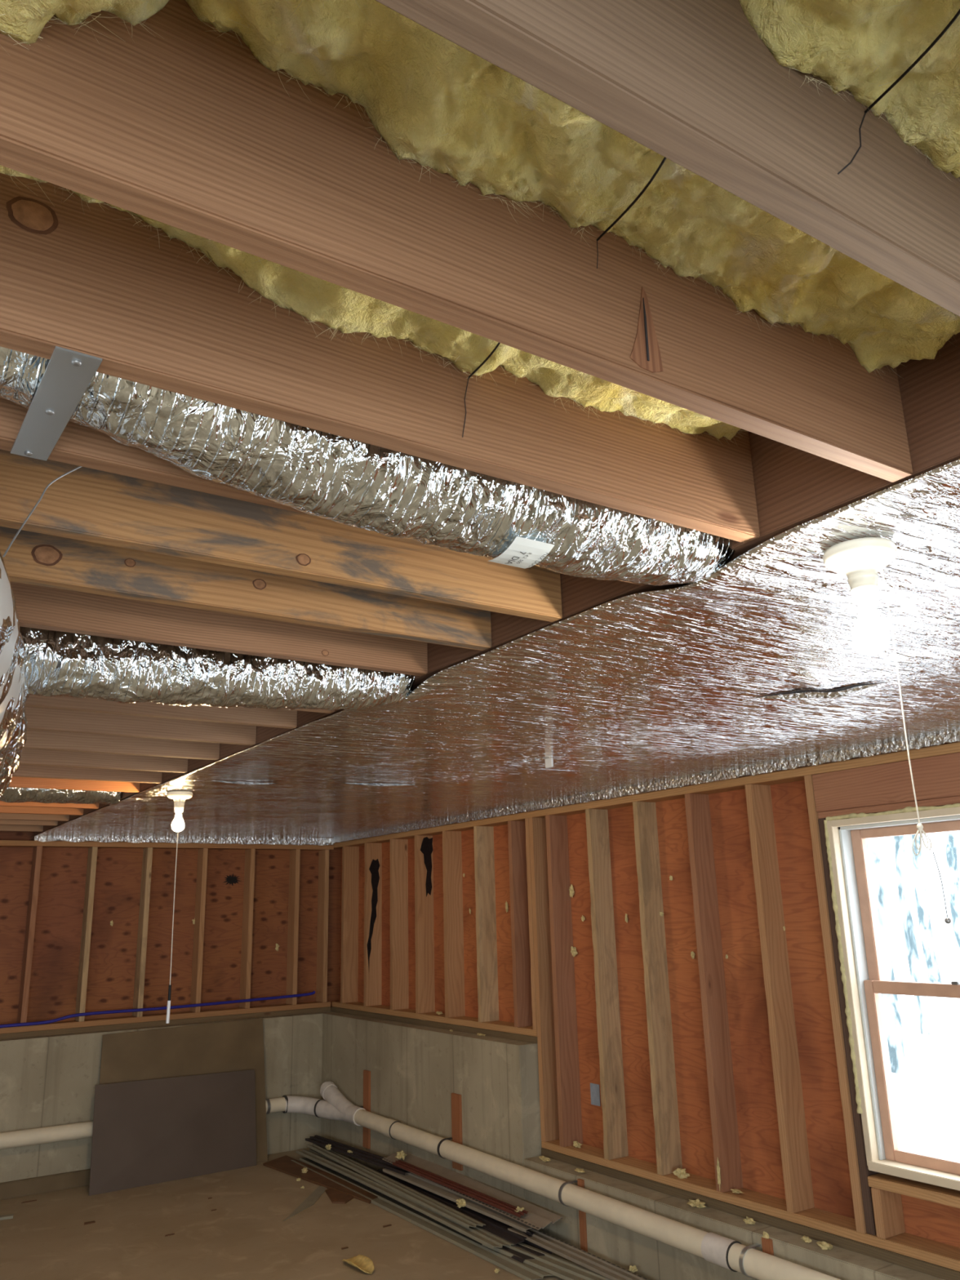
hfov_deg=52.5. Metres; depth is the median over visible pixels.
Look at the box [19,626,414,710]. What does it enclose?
duct
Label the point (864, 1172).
stud
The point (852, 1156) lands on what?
stud
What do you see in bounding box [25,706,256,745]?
joist
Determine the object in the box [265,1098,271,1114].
clamp
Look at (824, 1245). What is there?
tuft
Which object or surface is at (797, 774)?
plate
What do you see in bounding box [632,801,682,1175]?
stud
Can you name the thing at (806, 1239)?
tuft
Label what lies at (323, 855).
stud
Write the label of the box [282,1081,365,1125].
fitting
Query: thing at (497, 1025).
plate
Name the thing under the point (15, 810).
joist
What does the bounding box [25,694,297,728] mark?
joist
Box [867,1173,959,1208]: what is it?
sill
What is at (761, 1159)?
wall
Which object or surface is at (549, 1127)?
stud
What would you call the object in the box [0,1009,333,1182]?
wall
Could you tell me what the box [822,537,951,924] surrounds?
lamp
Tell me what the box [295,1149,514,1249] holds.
panel
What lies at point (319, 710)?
joist
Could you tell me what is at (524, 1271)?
metal strip
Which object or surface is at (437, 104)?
insulation batt
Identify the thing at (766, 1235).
tuft
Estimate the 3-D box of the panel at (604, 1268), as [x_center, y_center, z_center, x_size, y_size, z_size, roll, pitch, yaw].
[0.615,3.096,4.799,0.098,0.081,1.452,9,-19,-35]
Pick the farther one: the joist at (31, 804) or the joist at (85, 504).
the joist at (31, 804)
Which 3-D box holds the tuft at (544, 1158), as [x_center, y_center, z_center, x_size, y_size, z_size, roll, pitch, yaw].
[0.368,2.969,5.573,0.043,0.023,0.104,9,-19,-33]
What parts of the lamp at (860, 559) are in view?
bulb, pull cord, dark cord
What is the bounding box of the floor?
[0,1147,582,1279]
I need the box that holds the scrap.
[342,1254,374,1274]
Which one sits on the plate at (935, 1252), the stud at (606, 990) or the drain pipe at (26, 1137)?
the stud at (606, 990)
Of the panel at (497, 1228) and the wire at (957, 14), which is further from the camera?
the panel at (497, 1228)
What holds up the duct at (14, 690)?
hanging from the joist at (78, 445)
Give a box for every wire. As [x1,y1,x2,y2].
[2,466,81,557]
[467,342,500,378]
[596,156,666,240]
[864,8,959,113]
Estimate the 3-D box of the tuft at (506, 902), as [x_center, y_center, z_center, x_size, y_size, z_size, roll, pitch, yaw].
[0.179,1.776,6.485,0.016,0.080,0.035,9,-19,-33]
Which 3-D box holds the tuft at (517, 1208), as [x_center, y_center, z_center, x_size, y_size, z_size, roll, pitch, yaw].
[0.216,3.141,5.358,0.056,0.049,0.057,9,-19,-33]
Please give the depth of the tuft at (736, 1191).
4.54 m
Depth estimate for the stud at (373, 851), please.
7.85 m
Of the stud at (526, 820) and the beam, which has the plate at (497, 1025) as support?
the stud at (526, 820)
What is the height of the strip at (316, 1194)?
0.004 m
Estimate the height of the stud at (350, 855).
1.259 m
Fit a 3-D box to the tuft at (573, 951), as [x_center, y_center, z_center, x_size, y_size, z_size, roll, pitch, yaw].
[0.563,1.875,5.858,0.026,0.063,0.059,9,-19,-33]
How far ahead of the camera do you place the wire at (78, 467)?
1.31 m
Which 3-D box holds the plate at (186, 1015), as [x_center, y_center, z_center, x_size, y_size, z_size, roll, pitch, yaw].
[-4.337,2.590,6.207,7.335,0.038,0.140,9,-19,-33]
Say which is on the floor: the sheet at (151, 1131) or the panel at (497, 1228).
the sheet at (151, 1131)
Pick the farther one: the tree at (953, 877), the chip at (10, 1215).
the tree at (953, 877)
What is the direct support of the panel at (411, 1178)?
on the panel at (604, 1268)
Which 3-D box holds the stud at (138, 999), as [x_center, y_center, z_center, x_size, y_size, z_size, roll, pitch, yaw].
[-2.602,2.240,7.513,0.038,1.243,0.139,9,-19,-33]
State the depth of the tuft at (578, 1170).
5.29 m
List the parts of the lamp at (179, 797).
white pull, pull cord, bulb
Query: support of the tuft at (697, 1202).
on the wall at (653, 1259)
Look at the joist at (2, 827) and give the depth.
6.81 m
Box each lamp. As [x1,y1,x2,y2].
[165,791,192,1023]
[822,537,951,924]
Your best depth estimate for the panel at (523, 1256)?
5.15 m
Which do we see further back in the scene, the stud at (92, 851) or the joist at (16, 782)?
the stud at (92, 851)
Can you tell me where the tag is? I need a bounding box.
[590,1083,600,1106]
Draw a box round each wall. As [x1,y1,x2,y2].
[0,831,341,1024]
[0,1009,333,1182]
[320,1012,542,1200]
[339,741,959,1247]
[524,1155,945,1279]
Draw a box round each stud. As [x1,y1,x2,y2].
[17,846,42,1022]
[74,846,97,1022]
[132,847,152,1017]
[190,848,208,1012]
[239,848,255,1008]
[285,848,300,1004]
[315,849,328,1002]
[340,846,359,1003]
[363,843,382,1006]
[390,839,408,1009]
[414,835,435,1013]
[442,831,465,1017]
[473,826,498,1022]
[507,821,533,1026]
[524,817,537,1030]
[528,817,559,1142]
[545,814,582,1146]
[585,808,628,1159]
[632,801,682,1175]
[684,793,742,1192]
[744,784,814,1213]
[804,774,866,1233]
[817,817,879,1235]
[871,1186,905,1239]
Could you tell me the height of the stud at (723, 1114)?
1.864 m
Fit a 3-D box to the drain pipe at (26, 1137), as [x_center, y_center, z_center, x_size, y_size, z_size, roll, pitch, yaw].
[-4.282,3.156,5.771,6.701,0.145,0.100,9,-19,-33]
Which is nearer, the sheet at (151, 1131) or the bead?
the bead
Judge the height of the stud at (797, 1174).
1.864 m
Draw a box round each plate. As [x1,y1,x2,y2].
[0,840,333,850]
[0,1001,330,1034]
[0,1006,330,1039]
[331,1006,537,1043]
[332,1000,537,1036]
[333,742,959,848]
[541,1139,959,1271]
[541,1147,959,1279]
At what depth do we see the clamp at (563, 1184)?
5.15 m
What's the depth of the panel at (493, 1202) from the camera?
5.81 m
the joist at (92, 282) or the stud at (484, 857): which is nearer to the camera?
the joist at (92, 282)
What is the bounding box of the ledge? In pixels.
[0,1168,90,1199]
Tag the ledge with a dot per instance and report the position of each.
(46, 1184)
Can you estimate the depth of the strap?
1.20 m
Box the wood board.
[262,1155,377,1203]
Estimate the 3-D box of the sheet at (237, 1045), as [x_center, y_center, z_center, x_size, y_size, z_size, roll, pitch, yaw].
[-2.153,3.349,7.121,1.250,0.996,0.118,9,-19,-33]
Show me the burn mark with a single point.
(231, 880)
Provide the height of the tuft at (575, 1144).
0.032 m
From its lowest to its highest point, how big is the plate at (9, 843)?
0.038 m
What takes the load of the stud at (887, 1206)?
on the plate at (935, 1252)
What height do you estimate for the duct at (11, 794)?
0.219 m
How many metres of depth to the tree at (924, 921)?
14.70 m
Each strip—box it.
[283,1186,326,1221]
[291,1157,552,1279]
[362,1070,370,1149]
[451,1093,462,1170]
[577,1178,587,1252]
[761,1236,773,1255]
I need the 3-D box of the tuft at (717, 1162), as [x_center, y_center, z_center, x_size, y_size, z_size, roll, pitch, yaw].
[1.126,2.520,4.592,0.017,0.149,0.014,-14,-20,38]
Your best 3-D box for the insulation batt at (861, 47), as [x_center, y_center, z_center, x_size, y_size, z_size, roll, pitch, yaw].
[0.102,-0.671,0.655,1.905,0.217,0.278,9,-19,-33]
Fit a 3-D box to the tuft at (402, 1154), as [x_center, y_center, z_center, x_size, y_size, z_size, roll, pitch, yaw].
[-0.527,3.454,6.529,0.078,0.058,0.067,-15,-21,41]
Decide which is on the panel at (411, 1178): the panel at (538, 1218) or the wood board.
the panel at (538, 1218)
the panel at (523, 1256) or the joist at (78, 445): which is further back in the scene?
the panel at (523, 1256)
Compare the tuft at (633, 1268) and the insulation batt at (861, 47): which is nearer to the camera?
the insulation batt at (861, 47)
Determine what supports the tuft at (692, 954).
attached to the wall at (761, 1159)
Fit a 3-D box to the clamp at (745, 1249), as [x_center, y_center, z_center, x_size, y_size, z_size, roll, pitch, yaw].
[1.159,2.663,4.172,0.121,0.113,0.022,9,-19,-33]
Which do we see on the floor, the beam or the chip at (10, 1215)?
the chip at (10, 1215)
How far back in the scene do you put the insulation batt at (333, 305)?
1.34 m
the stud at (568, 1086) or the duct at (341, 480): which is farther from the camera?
the stud at (568, 1086)
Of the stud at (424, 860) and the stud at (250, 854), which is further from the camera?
the stud at (250, 854)
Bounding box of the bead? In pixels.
[823,803,959,1113]
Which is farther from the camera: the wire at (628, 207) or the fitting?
the fitting
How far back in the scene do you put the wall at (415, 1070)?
6.45 m
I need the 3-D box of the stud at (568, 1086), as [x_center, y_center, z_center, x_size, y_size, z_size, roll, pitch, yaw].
[0.499,1.994,5.829,0.140,1.864,0.038,9,-19,-33]
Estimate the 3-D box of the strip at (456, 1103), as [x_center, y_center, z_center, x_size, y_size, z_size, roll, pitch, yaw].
[-0.146,3.115,6.176,0.018,0.435,0.100,9,-19,-33]
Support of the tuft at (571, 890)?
attached to the wall at (761, 1159)
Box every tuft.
[302,1167,307,1173]
[324,1143,332,1150]
[395,1150,407,1159]
[456,1198,466,1208]
[505,901,508,912]
[514,1206,524,1212]
[538,1155,551,1161]
[568,884,574,897]
[570,946,577,956]
[573,1141,582,1147]
[573,1168,585,1173]
[628,1265,637,1272]
[673,1168,689,1178]
[686,1198,706,1208]
[690,951,694,959]
[716,1158,720,1190]
[730,1188,742,1193]
[742,1216,755,1224]
[762,1231,768,1238]
[800,1235,812,1243]
[816,1241,832,1249]
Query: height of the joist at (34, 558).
0.310 m
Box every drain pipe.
[0,1097,285,1149]
[354,1109,840,1279]
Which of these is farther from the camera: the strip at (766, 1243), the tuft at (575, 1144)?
the tuft at (575, 1144)
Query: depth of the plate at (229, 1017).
7.34 m
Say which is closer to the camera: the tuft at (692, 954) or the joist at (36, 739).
the joist at (36, 739)
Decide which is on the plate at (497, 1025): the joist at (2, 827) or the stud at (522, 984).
the stud at (522, 984)
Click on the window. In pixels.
(865, 983)
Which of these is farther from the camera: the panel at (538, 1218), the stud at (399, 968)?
the stud at (399, 968)
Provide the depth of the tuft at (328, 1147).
7.13 m
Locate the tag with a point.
(594, 1088)
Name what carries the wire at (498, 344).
attached to the joist at (92, 282)
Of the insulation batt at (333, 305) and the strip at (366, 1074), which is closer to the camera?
the insulation batt at (333, 305)
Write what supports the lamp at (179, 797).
hanging from the duct at (753, 667)
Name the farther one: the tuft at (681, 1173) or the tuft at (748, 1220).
the tuft at (681, 1173)
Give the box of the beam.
[33,332,959,835]
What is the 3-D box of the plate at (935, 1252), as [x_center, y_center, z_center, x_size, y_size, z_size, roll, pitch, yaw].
[2.366,2.122,2.917,0.140,0.037,7.045,9,-19,-33]
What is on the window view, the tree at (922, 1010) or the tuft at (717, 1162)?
the tree at (922, 1010)
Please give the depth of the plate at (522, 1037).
6.71 m
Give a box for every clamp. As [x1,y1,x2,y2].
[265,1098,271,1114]
[436,1137,452,1159]
[558,1179,577,1206]
[738,1243,760,1277]
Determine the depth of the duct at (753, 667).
3.22 m
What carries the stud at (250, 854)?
on the plate at (186, 1015)
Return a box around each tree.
[865,837,909,1073]
[893,835,933,1034]
[911,834,942,983]
[945,831,959,967]
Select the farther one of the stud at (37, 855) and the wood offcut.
the stud at (37, 855)
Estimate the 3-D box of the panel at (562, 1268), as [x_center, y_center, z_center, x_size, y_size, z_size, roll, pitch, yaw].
[0.430,3.138,4.853,0.154,0.020,1.164,10,-19,-37]
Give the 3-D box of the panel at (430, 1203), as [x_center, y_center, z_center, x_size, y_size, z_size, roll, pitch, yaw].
[-0.638,3.542,6.397,0.111,0.030,2.402,8,-18,-30]
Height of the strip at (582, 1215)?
0.370 m
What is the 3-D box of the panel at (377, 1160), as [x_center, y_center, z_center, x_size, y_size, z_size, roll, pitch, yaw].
[-0.876,3.654,6.932,0.098,0.046,1.471,9,-19,-34]
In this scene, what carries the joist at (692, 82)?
attached to the ceiling
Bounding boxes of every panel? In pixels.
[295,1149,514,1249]
[305,1134,409,1174]
[306,1143,485,1228]
[306,1155,552,1262]
[377,1168,535,1246]
[382,1151,563,1230]
[382,1168,531,1232]
[392,1160,528,1217]
[481,1242,610,1279]
[507,1227,648,1279]
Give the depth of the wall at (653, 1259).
4.64 m
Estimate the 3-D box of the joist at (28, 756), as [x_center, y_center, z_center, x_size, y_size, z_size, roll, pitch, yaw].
[-2.926,0.186,3.279,3.912,0.310,0.037,9,-19,-33]
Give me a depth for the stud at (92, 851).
7.25 m
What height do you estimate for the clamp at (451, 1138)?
0.112 m
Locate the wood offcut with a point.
(335, 1196)
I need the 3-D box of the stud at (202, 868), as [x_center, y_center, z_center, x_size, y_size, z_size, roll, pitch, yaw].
[-2.236,2.296,7.750,0.038,1.243,0.139,9,-19,-33]
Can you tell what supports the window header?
attached to the wall at (761, 1159)
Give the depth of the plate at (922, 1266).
4.31 m
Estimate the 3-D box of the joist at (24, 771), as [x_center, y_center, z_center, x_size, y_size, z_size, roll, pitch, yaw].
[-3.142,0.278,3.590,3.912,0.310,0.037,9,-19,-33]
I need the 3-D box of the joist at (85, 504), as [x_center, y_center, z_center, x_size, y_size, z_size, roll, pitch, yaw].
[-1.458,-0.443,1.161,3.912,0.310,0.039,9,-19,-33]
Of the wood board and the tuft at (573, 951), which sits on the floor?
the wood board
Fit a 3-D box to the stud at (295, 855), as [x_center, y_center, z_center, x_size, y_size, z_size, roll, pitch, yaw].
[-1.570,2.398,8.182,0.038,1.243,0.139,9,-19,-33]
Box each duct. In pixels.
[0,346,735,585]
[0,551,29,797]
[0,786,121,804]
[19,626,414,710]
[31,457,959,845]
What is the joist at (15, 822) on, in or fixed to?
attached to the ceiling
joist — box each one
[0,0,912,482]
[0,173,759,542]
[0,397,645,585]
[0,448,562,622]
[0,526,491,650]
[0,800,99,808]
[0,805,84,815]
[0,813,69,821]
[0,819,57,826]
[0,824,43,831]
[8,776,140,792]
[9,581,427,675]
[11,764,162,783]
[19,748,188,773]
[22,728,220,759]
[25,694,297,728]
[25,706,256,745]
[281,708,334,713]
[375,0,959,316]
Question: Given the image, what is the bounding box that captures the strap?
[10,346,102,461]
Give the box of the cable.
[0,991,315,1027]
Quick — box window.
[826,806,959,1191]
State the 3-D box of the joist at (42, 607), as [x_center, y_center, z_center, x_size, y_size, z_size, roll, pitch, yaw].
[-1.782,-0.304,1.629,3.912,0.310,0.039,9,-19,-33]
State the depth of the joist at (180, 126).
1.01 m
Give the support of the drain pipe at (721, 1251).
attached to the wall at (415, 1070)
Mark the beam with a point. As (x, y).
(793, 486)
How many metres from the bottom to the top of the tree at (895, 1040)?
9.211 m
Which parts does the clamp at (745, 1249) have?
bracket arm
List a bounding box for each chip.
[0,1213,13,1220]
[84,1220,95,1225]
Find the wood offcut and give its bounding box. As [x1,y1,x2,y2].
[324,1188,353,1204]
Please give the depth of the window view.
10.21 m
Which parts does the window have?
sash, sash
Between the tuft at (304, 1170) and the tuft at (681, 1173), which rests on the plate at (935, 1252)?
the tuft at (681, 1173)
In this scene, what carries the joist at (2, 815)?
attached to the ceiling
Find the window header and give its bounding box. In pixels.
[812,752,959,812]
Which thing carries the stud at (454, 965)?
on the plate at (497, 1025)
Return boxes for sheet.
[88,1069,256,1195]
[99,1017,267,1163]
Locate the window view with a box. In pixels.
[884,882,959,1160]
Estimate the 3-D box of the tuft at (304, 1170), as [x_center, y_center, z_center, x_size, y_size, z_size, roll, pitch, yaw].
[-1.237,3.741,6.864,0.048,0.042,0.041,9,-19,-33]
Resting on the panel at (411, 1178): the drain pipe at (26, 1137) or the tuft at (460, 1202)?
the tuft at (460, 1202)
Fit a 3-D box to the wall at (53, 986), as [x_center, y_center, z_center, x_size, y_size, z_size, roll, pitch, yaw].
[-4.339,1.858,6.521,7.483,1.720,0.016,9,-19,-33]
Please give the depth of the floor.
5.57 m
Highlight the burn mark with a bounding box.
[223,873,242,884]
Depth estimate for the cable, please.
7.32 m
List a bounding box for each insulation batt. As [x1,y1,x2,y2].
[0,0,959,377]
[0,164,749,445]
[738,0,959,179]
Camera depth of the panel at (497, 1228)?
5.57 m
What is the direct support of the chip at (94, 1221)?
on the floor
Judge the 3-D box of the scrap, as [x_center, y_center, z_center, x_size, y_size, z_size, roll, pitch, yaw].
[-0.630,3.219,5.033,0.111,0.044,0.260,9,-19,-33]
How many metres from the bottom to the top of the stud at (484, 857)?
1.259 m

